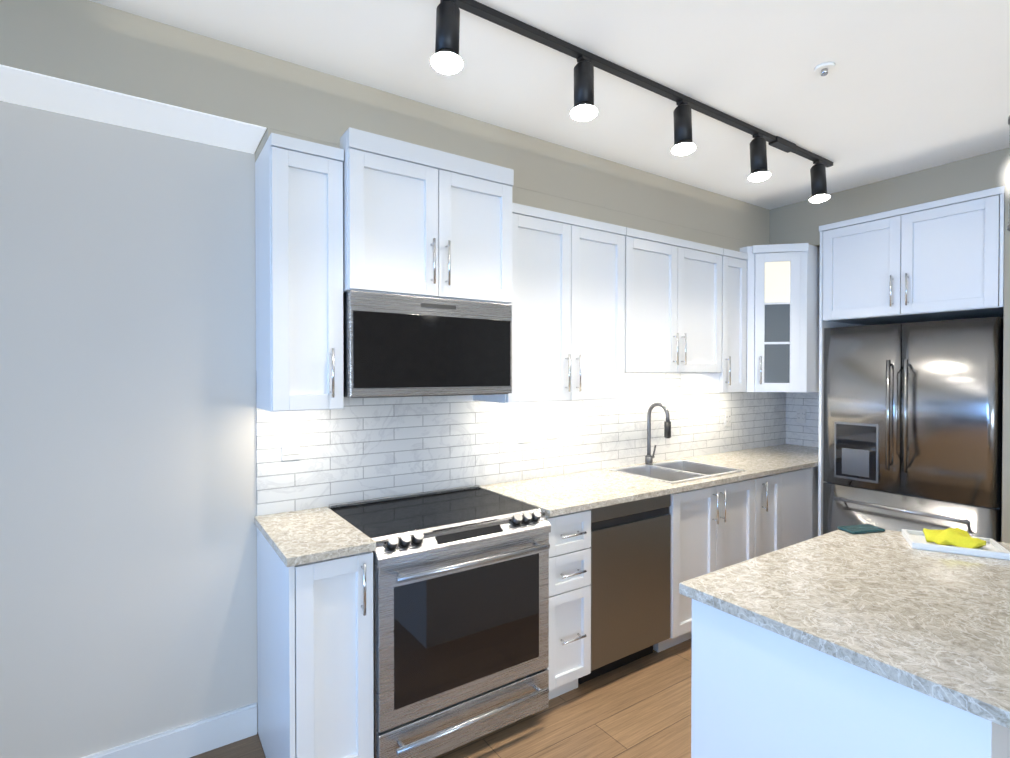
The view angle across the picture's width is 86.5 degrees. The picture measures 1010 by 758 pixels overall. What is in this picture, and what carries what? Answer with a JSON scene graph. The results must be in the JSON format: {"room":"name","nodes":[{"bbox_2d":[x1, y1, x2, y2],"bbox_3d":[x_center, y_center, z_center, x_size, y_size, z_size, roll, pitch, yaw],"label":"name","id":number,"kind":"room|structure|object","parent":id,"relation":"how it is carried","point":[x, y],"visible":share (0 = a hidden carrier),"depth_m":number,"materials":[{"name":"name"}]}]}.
{"room":"kitchen","nodes":[
{"label":"kitchen","id":0,"kind":"room"},
{"bbox_2d":[0,101,257,757],"bbox_3d":[-0.661,0.136,2.580,7.600,2.710,0.100,0,1,-34],"label":"wall","id":1,"kind":"structure","parent":0,"point":[128,563],"depth_m":2.00,"materials":[{"name":"white paint"}]},
{"bbox_2d":[81,703,256,757],"bbox_3d":[-2.372,1.440,1.372,3.196,0.128,0.014,0,1,-34],"label":"baseboard","id":2,"kind":"structure","parent":1,"relation":"attached to","point":[192,739],"depth_m":2.13,"materials":[{"name":"white wood"}]},
{"bbox_2d":[255,133,343,411],"bbox_3d":[-0.831,-0.392,2.173,0.268,1.025,0.370,0,1,-34],"label":"upper cabinet","id":3,"kind":"object","parent":1,"relation":"attached to","point":[299,259],"visible":1,"depth_m":2.06,"materials":[{"name":"white wood"}]},
{"bbox_2d":[340,127,513,303],"bbox_3d":[-0.381,-0.665,2.444,0.776,0.625,0.420,0,1,-34],"label":"upper cabinet","id":4,"kind":"object","parent":1,"relation":"attached to","point":[421,221],"visible":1,"depth_m":2.27,"materials":[{"name":"white wood"}]},
{"bbox_2d":[343,290,511,397],"bbox_3d":[-0.391,-0.139,2.463,0.768,0.421,0.385,0,1,-34],"label":"microwave","id":5,"kind":"object","parent":4,"relation":"attached to","point":[395,345],"visible":0.94,"depth_m":2.26,"materials":[{"name":"glass"}]},
{"bbox_2d":[256,373,785,515],"bbox_3d":[0.676,0.273,3.417,4.150,0.640,0.010,0,1,-34],"label":"backsplash","id":6,"kind":"structure","parent":1,"relation":"attached to","point":[356,449],"depth_m":2.85,"materials":[{"name":"tile"}]},
{"bbox_2d":[281,433,299,460],"bbox_3d":[-0.926,0.294,2.323,0.075,0.115,0.012,0,1,-34],"label":"light switch","id":7,"kind":"object","parent":6,"relation":"attached to","point":[290,446],"visible":1,"depth_m":2.32,"materials":[{"name":"white plastic"}]},
{"bbox_2d":[724,411,730,426],"bbox_3d":[1.698,0.306,4.093,0.075,0.115,0.011,0,1,-34],"label":"electrical outlet","id":8,"kind":"object","parent":6,"relation":"attached to","point":[727,419],"visible":1,"depth_m":4.08,"materials":[{"name":"white plastic"}]},
{"bbox_2d":[473,203,625,402],"bbox_3d":[0.260,-0.367,2.909,0.796,0.960,0.370,0,1,-34],"label":"upper cabinet","id":9,"kind":"object","parent":1,"relation":"attached to","point":[568,307],"visible":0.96,"depth_m":2.76,"materials":[{"name":"white wood"}]},
{"bbox_2d":[624,227,722,372],"bbox_3d":[0.965,-0.445,3.384,0.896,0.815,0.370,0,1,-34],"label":"upper cabinet","id":10,"kind":"object","parent":1,"relation":"attached to","point":[673,304],"visible":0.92,"depth_m":3.23,"materials":[{"name":"white wood"}]},
{"bbox_2d":[681,248,747,392],"bbox_3d":[1.454,-0.383,3.714,0.276,0.945,0.370,0,1,-34],"label":"upper cabinet","id":11,"kind":"object","parent":1,"relation":"attached to","point":[730,377],"visible":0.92,"depth_m":3.61,"materials":[{"name":"white wood"}]},
{"bbox_2d":[740,243,819,392],"bbox_3d":[2.101,-0.411,4.002,1.119,0.995,0.616,0,1,-34],"label":"upper cabinet","id":12,"kind":"object","parent":1,"relation":"attached to","point":[782,338],"visible":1,"depth_m":3.63,"materials":[{"name":"white wood"}]},
{"bbox_2d":[0,0,769,244],"bbox_3d":[-0.575,-1.082,2.396,7.350,0.270,0.280,0,1,-34],"label":"wall","id":13,"kind":"structure","parent":0,"point":[91,43],"depth_m":2.07,"materials":[{"name":"beige paint"}]},
{"bbox_2d":[0,65,266,153],"bbox_3d":[-2.297,-0.933,1.237,3.196,0.004,0.279,0,1,-34],"label":"soffit","id":14,"kind":"structure","parent":13,"relation":"attached to","point":[37,91],"depth_m":1.88,"materials":[{"name":"white paint"}]},
{"bbox_2d":[190,638,691,757],"bbox_3d":[0.905,1.545,0.273,7.600,0.060,5.700,0,1,-34],"label":"floor","id":15,"kind":"structure","parent":0,"point":[639,708],"depth_m":2.32,"materials":[{"name":"brown wood"}]},
{"bbox_2d":[257,528,373,757],"bbox_3d":[-0.747,1.052,2.082,0.288,0.889,0.640,0,1,-34],"label":"base cabinet","id":16,"kind":"object","parent":15,"relation":"on","point":[315,667],"visible":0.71,"depth_m":1.87,"materials":[{"name":"white wood"}]},
{"bbox_2d":[329,485,550,757],"bbox_3d":[-0.279,1.029,2.350,0.779,0.930,0.669,0,1,-34],"label":"range","id":17,"kind":"object","parent":15,"relation":"on","point":[460,616],"visible":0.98,"depth_m":2.11,"materials":[{"name":"metal"}]},
{"bbox_2d":[545,510,590,699],"bbox_3d":[0.136,1.046,2.677,0.265,0.889,0.640,0,1,-34],"label":"base cabinet","id":18,"kind":"object","parent":15,"relation":"on","point":[569,601],"visible":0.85,"depth_m":2.45,"materials":[{"name":"white wood"}]},
{"bbox_2d":[578,494,670,683],"bbox_3d":[0.482,1.046,2.920,0.568,0.884,0.570,0,1,-34],"label":"dishwasher","id":19,"kind":"object","parent":15,"relation":"on","point":[630,581],"visible":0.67,"depth_m":2.67,"materials":[{"name":"metal"}]},
{"bbox_2d":[653,479,754,652],"bbox_3d":[1.044,1.040,3.290,0.766,0.889,0.640,0,1,-34],"label":"base cabinet","id":20,"kind":"object","parent":15,"relation":"on","point":[712,528],"visible":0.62,"depth_m":3.01,"materials":[{"name":"white wood"}]},
{"bbox_2d":[254,444,818,566],"bbox_3d":[0.842,0.580,3.152,4.150,0.030,0.616,0,1,-34],"label":"countertop","id":21,"kind":"structure","parent":20,"relation":"on","point":[298,537],"depth_m":2.67,"materials":[{"name":"stone"}]},
{"bbox_2d":[645,402,670,464],"bbox_3d":[0.999,0.353,3.454,0.095,0.407,0.195,0,1,-34],"label":"faucet","id":22,"kind":"object","parent":21,"relation":"on","point":[649,457],"visible":1,"depth_m":3.48,"materials":[{"name":"grey metal"}]},
{"bbox_2d":[608,460,744,483],"bbox_3d":[1.053,0.648,3.300,0.684,0.181,0.482,0,1,-34],"label":"sink","id":23,"kind":"object","parent":21,"relation":"in","point":[674,471],"visible":0.29,"depth_m":3.39,"materials":[{"name":"metal"}]},
{"bbox_2d":[753,467,811,556],"bbox_3d":[1.648,1.035,3.696,0.685,0.889,0.640,0,1,-34],"label":"base cabinet","id":24,"kind":"object","parent":15,"relation":"on","point":[783,509],"visible":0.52,"depth_m":3.44,"materials":[{"name":"white wood"}]},
{"bbox_2d":[811,466,817,537],"bbox_3d":[2.235,1.031,4.130,0.770,0.889,0.577,0,1,-34],"label":"base cabinet","id":25,"kind":"object","parent":15,"relation":"on","point":[815,501],"depth_m":3.72,"materials":[{"name":"white wood"}]},
{"bbox_2d":[689,597,1009,757],"bbox_3d":[1.269,1.057,1.635,1.344,0.889,0.650,0,1,-34],"label":"kitchen island","id":26,"kind":"object","parent":15,"relation":"on","point":[756,693],"depth_m":1.27,"materials":[{"name":"wood"}]},
{"bbox_2d":[679,529,1009,732],"bbox_3d":[1.424,0.597,1.566,1.574,0.030,0.980,0,1,-34],"label":"island countertop","id":27,"kind":"structure","parent":26,"relation":"on","point":[934,624],"depth_m":1.38,"materials":[{"name":"beige stone"}]},
{"bbox_2d":[837,524,884,533],"bbox_3d":[1.356,0.571,2.045,0.150,0.010,0.074,0,1,-14],"label":"phone case","id":28,"kind":"object","parent":27,"relation":"on","point":[860,529],"visible":1,"depth_m":2.03,"materials":[{"name":"teal"}]},
{"bbox_2d":[902,529,1009,559],"bbox_3d":[1.545,0.568,1.853,0.260,0.022,0.180,0,1,27],"label":"serving tray","id":29,"kind":"object","parent":27,"relation":"on","point":[991,548],"visible":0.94,"depth_m":1.80,"materials":[{"name":"white ceramic"}]},
{"bbox_2d":[923,528,985,548],"bbox_3d":[1.545,0.540,1.852,0.129,0.059,0.172,0,1,-34],"label":"cloth","id":30,"kind":"object","parent":29,"relation":"on","point":[957,537],"visible":0.96,"depth_m":1.83,"materials":[{"name":"yellow fabric"}]},
{"bbox_2d":[818,186,1004,535],"bbox_3d":[2.680,0.226,3.448,0.784,2.512,0.942,0,1,-34],"label":"cabinet","id":31,"kind":"object","parent":15,"relation":"on","point":[940,260],"visible":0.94,"depth_m":3.20,"materials":[{"name":"white wood"}]},
{"bbox_2d":[823,317,1003,541],"bbox_3d":[2.658,0.571,3.435,0.761,1.822,0.888,0,1,-34],"label":"fridge","id":32,"kind":"object","parent":15,"relation":"on","point":[913,425],"visible":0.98,"depth_m":3.19,"materials":[{"name":"metal"}]},
{"bbox_2d":[255,128,758,251],"bbox_3d":[0.751,-0.904,3.292,4.150,0.102,0.280,0,1,-34],"label":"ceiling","id":33,"kind":"structure","parent":0,"point":[522,196],"depth_m":2.99,"materials":[{"name":"white paint"}]},
{"bbox_2d":[89,0,1009,209],"bbox_3d":[0.905,-1.225,0.244,7.600,0.060,5.700,0,1,-34],"label":"ceiling","id":34,"kind":"structure","parent":0,"point":[903,87],"depth_m":2.11,"materials":[{"name":"white paint"}]},
{"bbox_2d":[431,0,832,202],"bbox_3d":[0.486,-1.092,2.110,3.290,0.243,0.104,0,1,-34],"label":"track light","id":35,"kind":"object","parent":34,"relation":"attached to","point":[446,59],"visible":1,"depth_m":2.01,"materials":[{"name":"black metal"}]},
{"bbox_2d":[814,62,834,75],"bbox_3d":[1.242,-1.198,2.088,0.070,0.030,0.070,0,1,-34],"label":"sprinkler","id":36,"kind":"object","parent":34,"relation":"attached to","point":[824,69],"visible":0.96,"depth_m":2.08,"materials":[{"name":"silver metal"}]},
{"bbox_2d":[770,149,1004,236],"bbox_3d":[2.600,-1.132,3.590,0.750,0.195,1.290,0,1,-34],"label":"wall","id":37,"kind":"structure","parent":34,"relation":"attached to","point":[968,175],"depth_m":3.25,"materials":[{"name":"beige paint"}]},
{"bbox_2d":[770,226,819,246],"bbox_3d":[2.337,-0.974,3.981,0.750,0.128,0.350,0,1,-34],"label":"soffit","id":38,"kind":"structure","parent":37,"relation":"attached to","point":[810,236],"depth_m":3.73,"materials":[{"name":"beige paint"}]},
{"bbox_2d":[998,116,1009,230],"bbox_3d":[1.336,-0.794,1.327,0.190,0.824,0.190,0,1,-34],"label":"pendant lamp","id":39,"kind":"object","parent":34,"relation":"hanging from","point":[1008,227],"visible":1,"depth_m":1.37,"materials":[{"name":"metal"}]},
{"bbox_2d":[1002,148,1009,542],"bbox_3d":[4.121,0.148,1.480,0.900,2.710,3.930,0,1,-34],"label":"wall","id":40,"kind":"structure","parent":0,"point":[1006,456],"depth_m":2.85,"materials":[{"name":"white paint"}]},
{"bbox_3d":[2.895,0.122,3.970,0.150,2.710,1.570,0,1,-34],"label":"wall","id":41,"kind":"structure","parent":0,"visible":0},
{"bbox_2d":[786,392,818,446],"bbox_3d":[2.569,0.336,4.313,0.010,0.495,0.620,0,1,-34],"label":"backsplash","id":42,"kind":"structure","parent":41,"relation":"attached to","point":[805,434],"depth_m":4.45,"materials":[{"name":"tile"}]}
]}

